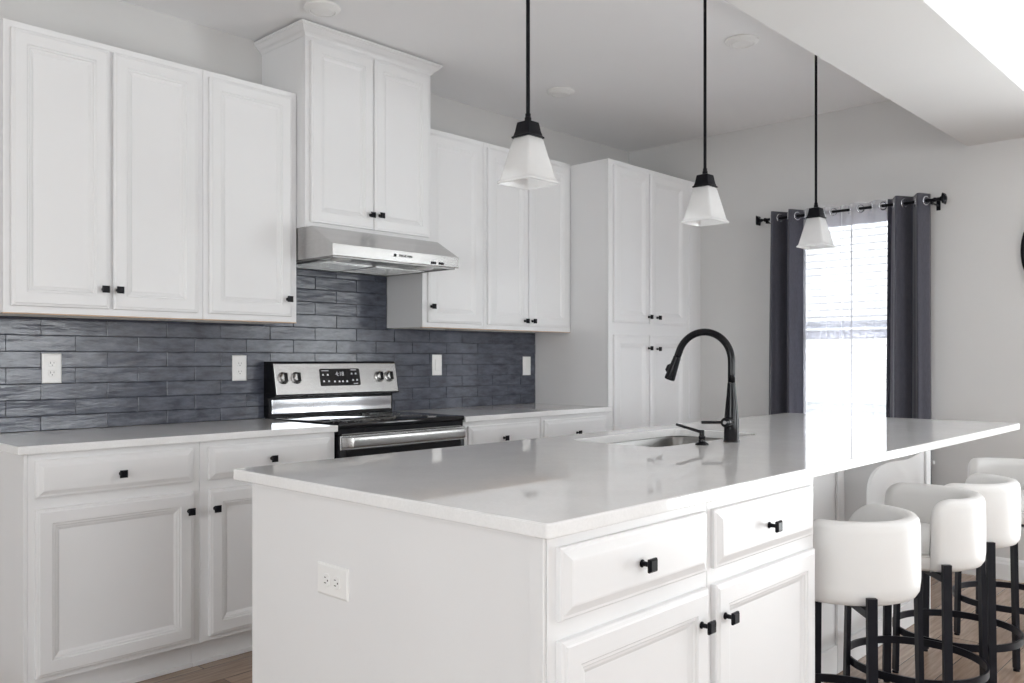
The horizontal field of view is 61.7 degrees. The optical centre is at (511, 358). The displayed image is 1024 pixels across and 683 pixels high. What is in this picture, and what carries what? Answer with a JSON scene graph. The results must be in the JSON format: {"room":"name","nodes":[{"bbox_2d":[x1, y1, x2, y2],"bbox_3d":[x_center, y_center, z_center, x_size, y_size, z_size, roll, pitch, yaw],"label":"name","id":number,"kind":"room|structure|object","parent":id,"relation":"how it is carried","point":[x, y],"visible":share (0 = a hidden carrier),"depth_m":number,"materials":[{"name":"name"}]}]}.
{"room":"kitchen","nodes":[
{"label":"kitchen","id":0,"kind":"room"},
{"bbox_2d":[0,0,628,418],"bbox_3d":[-2.100,-0.167,3.391,0.200,2.742,8.848,0,0,43],"label":"wall","id":1,"kind":"structure","parent":0,"point":[115,23],"depth_m":3.93,"materials":[{"name":"beige paint"}]},
{"bbox_2d":[0,18,202,320],"bbox_3d":[-1.663,-0.695,3.446,0.358,1.061,0.757,0,0,43],"label":"upper cabinet","id":2,"kind":"object","parent":1,"relation":"attached to","point":[101,145],"visible":1,"depth_m":3.30,"materials":[{"name":"white paint"}]},
{"bbox_2d":[181,70,295,323],"bbox_3d":[-1.246,-0.695,3.888,0.358,1.061,0.455,0,0,43],"label":"upper cabinet","id":3,"kind":"object","parent":1,"relation":"attached to","point":[249,128],"visible":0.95,"depth_m":3.79,"materials":[{"name":"white paint"}]},
{"bbox_2d":[0,269,534,432],"bbox_3d":[-0.965,-0.156,4.436,0.015,0.892,3.249,0,0,43],"label":"tile backsplash","id":4,"kind":"structure","parent":1,"relation":"attached to","point":[114,373],"depth_m":4.01,"materials":[{"name":"blue-grey glazed ceramic tile"},{"name":"light grey grout"}]},
{"bbox_2d":[42,354,60,382],"bbox_3d":[-1.862,0.039,3.472,0.009,0.120,0.073,0,0,43],"label":"wall outlet","id":5,"kind":"object","parent":4,"relation":"attached to","point":[51,363],"visible":1,"depth_m":3.47,"materials":[{"name":"white plastic"}]},
{"bbox_2d":[48,360,55,366],"bbox_3d":[-1.860,0.019,3.470,0.003,0.025,0.031,0,0,43],"label":"receptacle","id":6,"kind":"object","parent":5,"relation":"attached to","point":[51,363],"depth_m":3.47,"materials":[{"name":"white plastic"}]},
{"bbox_2d":[48,370,55,375],"bbox_3d":[-1.860,0.058,3.470,0.003,0.025,0.031,0,0,43],"label":"receptacle","id":7,"kind":"object","parent":5,"relation":"attached to","point":[50,372],"depth_m":3.47,"materials":[{"name":"white plastic"}]},
{"bbox_2d":[232,355,245,380],"bbox_3d":[-1.294,0.044,4.074,0.009,0.120,0.073,0,0,43],"label":"wall outlet","id":8,"kind":"object","parent":4,"relation":"attached to","point":[238,361],"visible":1,"depth_m":4.07,"materials":[{"name":"white plastic"}]},
{"bbox_2d":[237,361,242,366],"bbox_3d":[-1.292,0.024,4.072,0.003,0.025,0.031,0,0,43],"label":"receptacle","id":9,"kind":"object","parent":8,"relation":"attached to","point":[239,363],"depth_m":4.07,"materials":[{"name":"white plastic"}]},
{"bbox_2d":[237,369,242,374],"bbox_3d":[-1.292,0.063,4.072,0.003,0.025,0.031,0,0,43],"label":"receptacle","id":10,"kind":"object","parent":8,"relation":"attached to","point":[239,371],"depth_m":4.07,"materials":[{"name":"white plastic"}]},
{"bbox_2d":[432,355,441,374],"bbox_3d":[-0.434,0.036,4.984,0.009,0.120,0.073,0,0,43],"label":"light switch","id":11,"kind":"object","parent":4,"relation":"attached to","point":[436,359],"visible":1,"depth_m":4.98,"materials":[{"name":"white plastic"}]},
{"bbox_2d":[523,357,530,374],"bbox_3d":[0.097,0.046,5.547,0.009,0.120,0.073,0,0,43],"label":"light switch","id":12,"kind":"object","parent":4,"relation":"attached to","point":[526,360],"visible":1,"depth_m":5.54,"materials":[{"name":"white plastic"}]},
{"bbox_2d":[254,19,442,240],"bbox_3d":[-0.803,-1.066,4.308,0.427,0.924,0.850,0,0,43],"label":"upper cabinet","id":13,"kind":"object","parent":1,"relation":"attached to","point":[363,107],"visible":0.93,"depth_m":4.12,"materials":[{"name":"white paint"}]},
{"bbox_2d":[296,226,458,276],"bbox_3d":[-0.737,-0.524,4.246,0.578,0.158,0.758,0,0,43],"label":"range hood","id":14,"kind":"object","parent":13,"relation":"attached to","point":[317,248],"visible":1,"depth_m":4.05,"materials":[{"name":"silver metal"}]},
{"bbox_2d":[331,258,350,261],"bbox_3d":[-0.781,-0.450,3.928,0.090,0.010,0.090,0,0,43],"label":"lamp","id":15,"kind":"object","parent":14,"relation":"on","point":[333,259],"depth_m":3.90,"materials":[{"name":"white plastic"}]},
{"bbox_2d":[296,256,454,276],"bbox_3d":[-0.738,-0.453,4.247,0.545,0.006,0.734,0,0,43],"label":"filter","id":16,"kind":"object","parent":14,"relation":"on","point":[386,266],"depth_m":4.15,"materials":[{"name":"silver metal"}]},
{"bbox_2d":[415,267,433,269],"bbox_3d":[-0.438,-0.450,4.292,0.090,0.010,0.090,0,0,43],"label":"lamp","id":17,"kind":"object","parent":14,"relation":"on","point":[418,268],"depth_m":4.26,"materials":[{"name":"white plastic"}]},
{"bbox_2d":[386,129,483,329],"bbox_3d":[-0.409,-0.695,4.775,0.358,1.061,0.455,0,0,43],"label":"upper cabinet","id":18,"kind":"object","parent":1,"relation":"attached to","point":[448,299],"visible":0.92,"depth_m":4.68,"materials":[{"name":"white paint"}]},
{"bbox_2d":[471,142,569,332],"bbox_3d":[0.011,-0.695,5.220,0.358,1.061,0.766,0,0,43],"label":"upper cabinet","id":19,"kind":"object","parent":1,"relation":"attached to","point":[527,232],"visible":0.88,"depth_m":5.09,"materials":[{"name":"white paint"}]},
{"bbox_2d":[119,0,1023,151],"bbox_3d":[1.973,-1.588,-0.453,11.400,0.100,8.848,0,0,43],"label":"ceiling","id":20,"kind":"structure","parent":0,"point":[634,68],"depth_m":4.36,"materials":[{"name":"paint"}]},
{"bbox_2d":[304,0,340,16],"bbox_3d":[-0.830,-1.527,3.753,0.160,0.022,0.160,0,0,43],"label":"recessed light","id":21,"kind":"object","parent":20,"relation":"in","point":[320,8],"visible":1,"depth_m":3.72,"materials":[{"name":"white plastic"}]},
{"bbox_2d":[310,7,334,15],"bbox_3d":[-0.830,-1.519,3.753,0.107,0.008,0.107,0,0,43],"label":"diffuser","id":22,"kind":"object","parent":21,"relation":"attached to","point":[316,11],"depth_m":3.74,"materials":[{"name":"white plastic"}]},
{"bbox_2d":[497,0,558,189],"bbox_3d":[0.050,-1.041,2.667,0.143,0.994,0.143,0,0,43],"label":"pendant light","id":23,"kind":"object","parent":20,"relation":"hanging from","point":[527,166],"visible":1,"depth_m":2.64,"materials":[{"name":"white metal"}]},
{"bbox_2d":[547,87,574,97],"bbox_3d":[0.281,-1.527,4.927,0.160,0.022,0.160,0,0,43],"label":"recessed light","id":24,"kind":"object","parent":20,"relation":"in","point":[559,92],"visible":1,"depth_m":4.89,"materials":[{"name":"white plastic"}]},
{"bbox_2d":[552,92,569,96],"bbox_3d":[0.281,-1.519,4.927,0.107,0.008,0.107,0,0,43],"label":"diffuser","id":25,"kind":"object","parent":24,"relation":"attached to","point":[555,94],"depth_m":4.92,"materials":[{"name":"white plastic"}]},
{"bbox_2d":[681,0,728,226],"bbox_3d":[0.772,-1.041,3.433,0.143,0.994,0.143,0,0,43],"label":"pendant light","id":26,"kind":"object","parent":20,"relation":"hanging from","point":[704,208],"visible":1,"depth_m":3.42,"materials":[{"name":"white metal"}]},
{"bbox_2d":[725,34,758,48],"bbox_3d":[1.110,-1.527,4.138,0.160,0.022,0.160,0,0,43],"label":"recessed light","id":27,"kind":"object","parent":20,"relation":"in","point":[740,41],"visible":1,"depth_m":4.10,"materials":[{"name":"white plastic"}]},
{"bbox_2d":[731,40,753,47],"bbox_3d":[1.110,-1.519,4.138,0.107,0.008,0.107,0,0,43],"label":"diffuser","id":28,"kind":"object","parent":27,"relation":"attached to","point":[734,43],"depth_m":4.13,"materials":[{"name":"white plastic"}]},
{"bbox_2d":[796,55,835,249],"bbox_3d":[1.484,-1.041,4.186,0.143,0.994,0.143,0,0,43],"label":"pendant light","id":29,"kind":"object","parent":20,"relation":"hanging from","point":[815,234],"visible":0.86,"depth_m":4.17,"materials":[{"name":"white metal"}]},
{"bbox_2d":[724,0,1023,145],"bbox_3d":[-0.172,-1.365,1.571,0.479,0.347,8.448,0,0,43],"label":"ceiling beam","id":30,"kind":"structure","parent":20,"relation":"attached to","point":[957,66],"depth_m":3.42,"materials":[{"name":"beige paint"}]},
{"bbox_2d":[136,572,1023,682],"bbox_3d":[1.973,1.254,-0.453,11.400,0.100,8.848,0,0,43],"label":"floor","id":31,"kind":"structure","parent":0,"point":[237,668],"depth_m":3.40,"materials":[{"name":"brown wood"}]},
{"bbox_2d":[0,442,198,682],"bbox_3d":[-1.619,0.761,3.272,0.662,0.885,0.615,0,0,43],"label":"base cabinet","id":32,"kind":"object","parent":31,"relation":"on","point":[99,549],"visible":0.95,"depth_m":3.03,"materials":[{"name":"white paint"}]},
{"bbox_2d":[0,418,337,454],"bbox_3d":[-1.422,0.304,3.498,0.637,0.028,1.262,0,0,43],"label":"countertop","id":33,"kind":"structure","parent":32,"relation":"on","point":[65,440],"depth_m":3.32,"materials":[{"name":"white stone"}]},
{"bbox_2d":[191,432,333,666],"bbox_3d":[-1.194,0.761,3.722,0.662,0.885,0.621,0,0,43],"label":"base cabinet","id":34,"kind":"object","parent":31,"relation":"on","point":[225,503],"visible":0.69,"depth_m":3.39,"materials":[{"name":"white paint"}]},
{"bbox_2d":[264,361,465,458],"bbox_3d":[-0.702,0.609,4.213,0.674,1.190,0.755,0,0,43],"label":"electric range","id":35,"kind":"object","parent":31,"relation":"on","point":[354,396],"visible":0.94,"depth_m":4.20,"materials":[{"name":"silver metal"}]},
{"bbox_2d":[265,411,463,428],"bbox_3d":[-0.720,0.295,4.229,0.624,0.024,0.755,0,0,43],"label":"cooktop","id":36,"kind":"object","parent":35,"relation":"in","point":[344,419],"depth_m":4.15,"materials":[{"name":"black glass"}]},
{"bbox_2d":[463,417,539,445],"bbox_3d":[-0.250,0.761,4.723,0.662,0.885,0.594,0,0,43],"label":"base cabinet","id":37,"kind":"object","parent":31,"relation":"on","point":[478,432],"visible":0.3,"depth_m":4.49,"materials":[{"name":"white paint"}]},
{"bbox_2d":[540,412,608,437],"bbox_3d":[0.170,0.761,5.167,0.662,0.885,0.626,0,0,43],"label":"base cabinet","id":38,"kind":"object","parent":31,"relation":"on","point":[559,425],"visible":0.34,"depth_m":4.93,"materials":[{"name":"white paint"}]},
{"bbox_2d":[401,403,611,421],"bbox_3d":[-0.043,0.304,4.958,0.637,0.028,1.224,0,0,43],"label":"countertop","id":39,"kind":"structure","parent":38,"relation":"on","point":[510,411],"depth_m":4.81,"materials":[{"name":"white stone"}]},
{"bbox_2d":[252,450,930,682],"bbox_3d":[0.772,0.761,3.023,1.006,0.885,3.155,0,0,43],"label":"kitchen island","id":40,"kind":"object","parent":31,"relation":"on","point":[432,600],"visible":0.31,"depth_m":1.89,"materials":[{"name":"white paint"}]},
{"bbox_2d":[318,561,348,601],"bbox_3d":[-0.413,0.512,1.972,0.120,0.073,0.009,0,0,43],"label":"wall outlet","id":41,"kind":"object","parent":40,"relation":"attached to","point":[333,581],"visible":1,"depth_m":1.97,"materials":[{"name":"white plastic"}]},
{"bbox_2d":[323,573,329,586],"bbox_3d":[-0.429,0.512,1.984,0.025,0.031,0.003,0,0,43],"label":"receptacle","id":42,"kind":"object","parent":41,"relation":"attached to","point":[326,576],"depth_m":1.98,"materials":[{"name":"white plastic"}]},
{"bbox_2d":[333,576,339,589],"bbox_3d":[-0.401,0.512,1.957,0.025,0.031,0.003,0,0,43],"label":"receptacle","id":43,"kind":"object","parent":41,"relation":"attached to","point":[336,579],"depth_m":1.95,"materials":[{"name":"white plastic"}]},
{"bbox_2d":[233,413,1019,539],"bbox_3d":[0.774,0.304,3.058,1.101,0.028,3.237,0,0,43],"label":"island countertop","id":44,"kind":"structure","parent":40,"relation":"on","point":[547,488],"depth_m":2.25,"materials":[{"name":"white stone"}]},
{"bbox_2d":[610,436,721,446],"bbox_3d":[0.581,0.412,3.186,0.432,0.186,0.752,0,0,43],"label":"sink","id":45,"kind":"object","parent":44,"relation":"in","point":[665,441],"visible":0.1,"depth_m":3.49,"materials":[{"name":"silver metal"}]},
{"bbox_2d":[676,423,708,445],"bbox_3d":[0.610,0.254,2.898,0.108,0.072,0.045,0,0,22],"label":"soap dispenser","id":46,"kind":"object","parent":44,"relation":"on","point":[701,441],"visible":1,"depth_m":2.88,"materials":[{"name":"black metal"}]},
{"bbox_2d":[665,328,739,442],"bbox_3d":[0.657,0.091,3.043,0.283,0.397,0.136,0,0,43],"label":"kitchen faucet","id":47,"kind":"object","parent":44,"relation":"on","point":[730,422],"visible":1,"depth_m":2.98,"materials":[{"name":"metal"}]},
{"bbox_2d":[535,158,699,430],"bbox_3d":[0.747,-0.007,5.783,0.655,2.421,1.059,0,0,43],"label":"pantry cabinet","id":48,"kind":"object","parent":31,"relation":"on","point":[635,266],"visible":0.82,"depth_m":5.42,"materials":[{"name":"white paint"}]},
{"bbox_2d":[546,503,715,682],"bbox_3d":[0.038,0.761,1.938,0.686,0.885,0.548,0,0,43],"label":"base cabinet","id":49,"kind":"object","parent":31,"relation":"on","point":[628,601],"visible":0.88,"depth_m":1.70,"materials":[{"name":"white paint"}]},
{"bbox_2d":[706,478,814,682],"bbox_3d":[0.418,0.761,2.340,0.686,0.885,0.556,0,0,43],"label":"base cabinet","id":50,"kind":"object","parent":31,"relation":"on","point":[760,573],"visible":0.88,"depth_m":2.11,"materials":[{"name":"white paint"}]},
{"bbox_2d":[813,503,923,682],"bbox_3d":[0.992,0.829,2.578,0.451,0.750,0.451,0,0,43],"label":"bar stool","id":51,"kind":"object","parent":31,"relation":"on","point":[870,560],"visible":0.8,"depth_m":2.38,"materials":[{"name":"white leather"},{"name":"black metal"}]},
{"bbox_2d":[843,483,989,682],"bbox_3d":[1.391,0.829,2.960,0.451,0.750,0.451,0,0,43],"label":"bar stool","id":52,"kind":"object","parent":31,"relation":"on","point":[952,519],"visible":0.71,"depth_m":2.80,"materials":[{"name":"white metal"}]},
{"bbox_2d":[920,523,929,554],"bbox_3d":[1.391,0.612,2.960,0.332,0.060,0.332,0,0,43],"label":"seat cushion","id":53,"kind":"object","parent":52,"relation":"on","point":[925,527],"depth_m":2.82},
{"bbox_2d":[892,473,1023,682],"bbox_3d":[1.709,0.829,3.300,0.451,0.750,0.451,0,0,43],"label":"bar stool","id":54,"kind":"object","parent":31,"relation":"on","point":[1002,495],"visible":0.48,"depth_m":3.12,"materials":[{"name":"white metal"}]},
{"bbox_2d":[952,458,1023,634],"bbox_3d":[2.178,0.829,3.748,0.451,0.750,0.451,0,0,43],"label":"bar stool","id":55,"kind":"object","parent":31,"relation":"on","point":[1013,468],"visible":0.39,"depth_m":3.89,"materials":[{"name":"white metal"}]},
{"bbox_2d":[1021,490,1023,511],"bbox_3d":[2.178,0.612,3.748,0.332,0.060,0.332,0,0,43],"label":"seat cushion","id":56,"kind":"object","parent":55,"relation":"on","point":[1022,491],"depth_m":3.60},
{"bbox_2d":[629,100,1023,559],"bbox_3d":[4.941,-0.167,2.691,11.000,2.742,0.200,0,0,43],"label":"wall","id":57,"kind":"structure","parent":0,"point":[875,153],"depth_m":5.08,"materials":[{"name":"beige paint"}]},
{"bbox_2d":[756,192,946,225],"bbox_3d":[2.031,-0.887,5.200,1.152,0.075,0.144,0,0,43],"label":"curtain rod","id":58,"kind":"object","parent":57,"relation":"attached to","point":[943,198],"visible":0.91,"depth_m":5.04,"materials":[{"name":"black metal"}]},
{"bbox_2d":[769,209,805,414],"bbox_3d":[1.726,0.119,5.429,0.259,2.109,0.110,0,0,43],"label":"window curtain","id":59,"kind":"object","parent":58,"relation":"hanging from","point":[787,312],"visible":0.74,"depth_m":5.44,"materials":[{"name":"grey fabric"}]},
{"bbox_2d":[804,207,836,219],"bbox_3d":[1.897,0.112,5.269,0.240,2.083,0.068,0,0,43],"label":"curtain rings","id":60,"kind":"object","parent":58,"relation":"hanging from","point":[832,207],"visible":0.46,"depth_m":5.22,"materials":[{"name":"metal"}]},
{"bbox_2d":[848,201,886,213],"bbox_3d":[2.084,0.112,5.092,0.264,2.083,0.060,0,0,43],"label":"curtain rings","id":61,"kind":"object","parent":58,"relation":"hanging from","point":[871,203],"visible":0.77,"depth_m":5.08,"materials":[{"name":"metal"}]},
{"bbox_2d":[886,193,931,483],"bbox_3d":[2.267,0.119,4.920,0.260,2.109,0.107,0,0,43],"label":"window curtain","id":62,"kind":"object","parent":58,"relation":"hanging from","point":[908,364],"visible":0.69,"depth_m":4.92,"materials":[{"name":"grey fabric"}]},
{"bbox_2d":[806,222,934,464],"bbox_3d":[2.119,-0.135,5.310,0.980,1.482,0.195,0,0,43],"label":"window","id":63,"kind":"structure","parent":57,"relation":"in","point":[880,325],"depth_m":5.38,"materials":[{"name":"white plastic"}]},
{"bbox_2d":[806,212,887,415],"bbox_3d":[2.107,-0.147,5.298,0.888,1.458,0.056,0,0,43],"label":"window blind","id":64,"kind":"object","parent":63,"relation":"attached to","point":[880,217],"visible":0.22,"depth_m":5.31,"materials":[{"name":"white plastic"}]},
{"bbox_2d":[962,557,1023,582],"bbox_3d":[2.373,1.145,4.968,2.820,0.118,0.014,0,0,43],"label":"baseboard","id":65,"kind":"structure","parent":57,"relation":"attached to","point":[1003,572],"depth_m":4.67,"materials":[{"name":"white paint"}]},
{"bbox_2d":[1020,232,1023,268],"bbox_3d":[2.990,-0.581,4.377,0.700,0.700,0.025,0,0,43],"label":"wall clock","id":66,"kind":"object","parent":57,"relation":"attached to","point":[1022,240],"visible":1,"depth_m":4.60,"materials":[{"name":"black metal"}]},
{"label":"outside","id":67,"kind":"structure","parent":0,"visible":0},
{"bbox_2d":[806,402,885,416],"bbox_3d":[13.914,1.679,12.926,40.000,0.050,26.500,0,0,43],"label":"ground","id":68,"kind":"structure","parent":67,"point":[808,404],"depth_m":27.97,"materials":[{"name":"white"}]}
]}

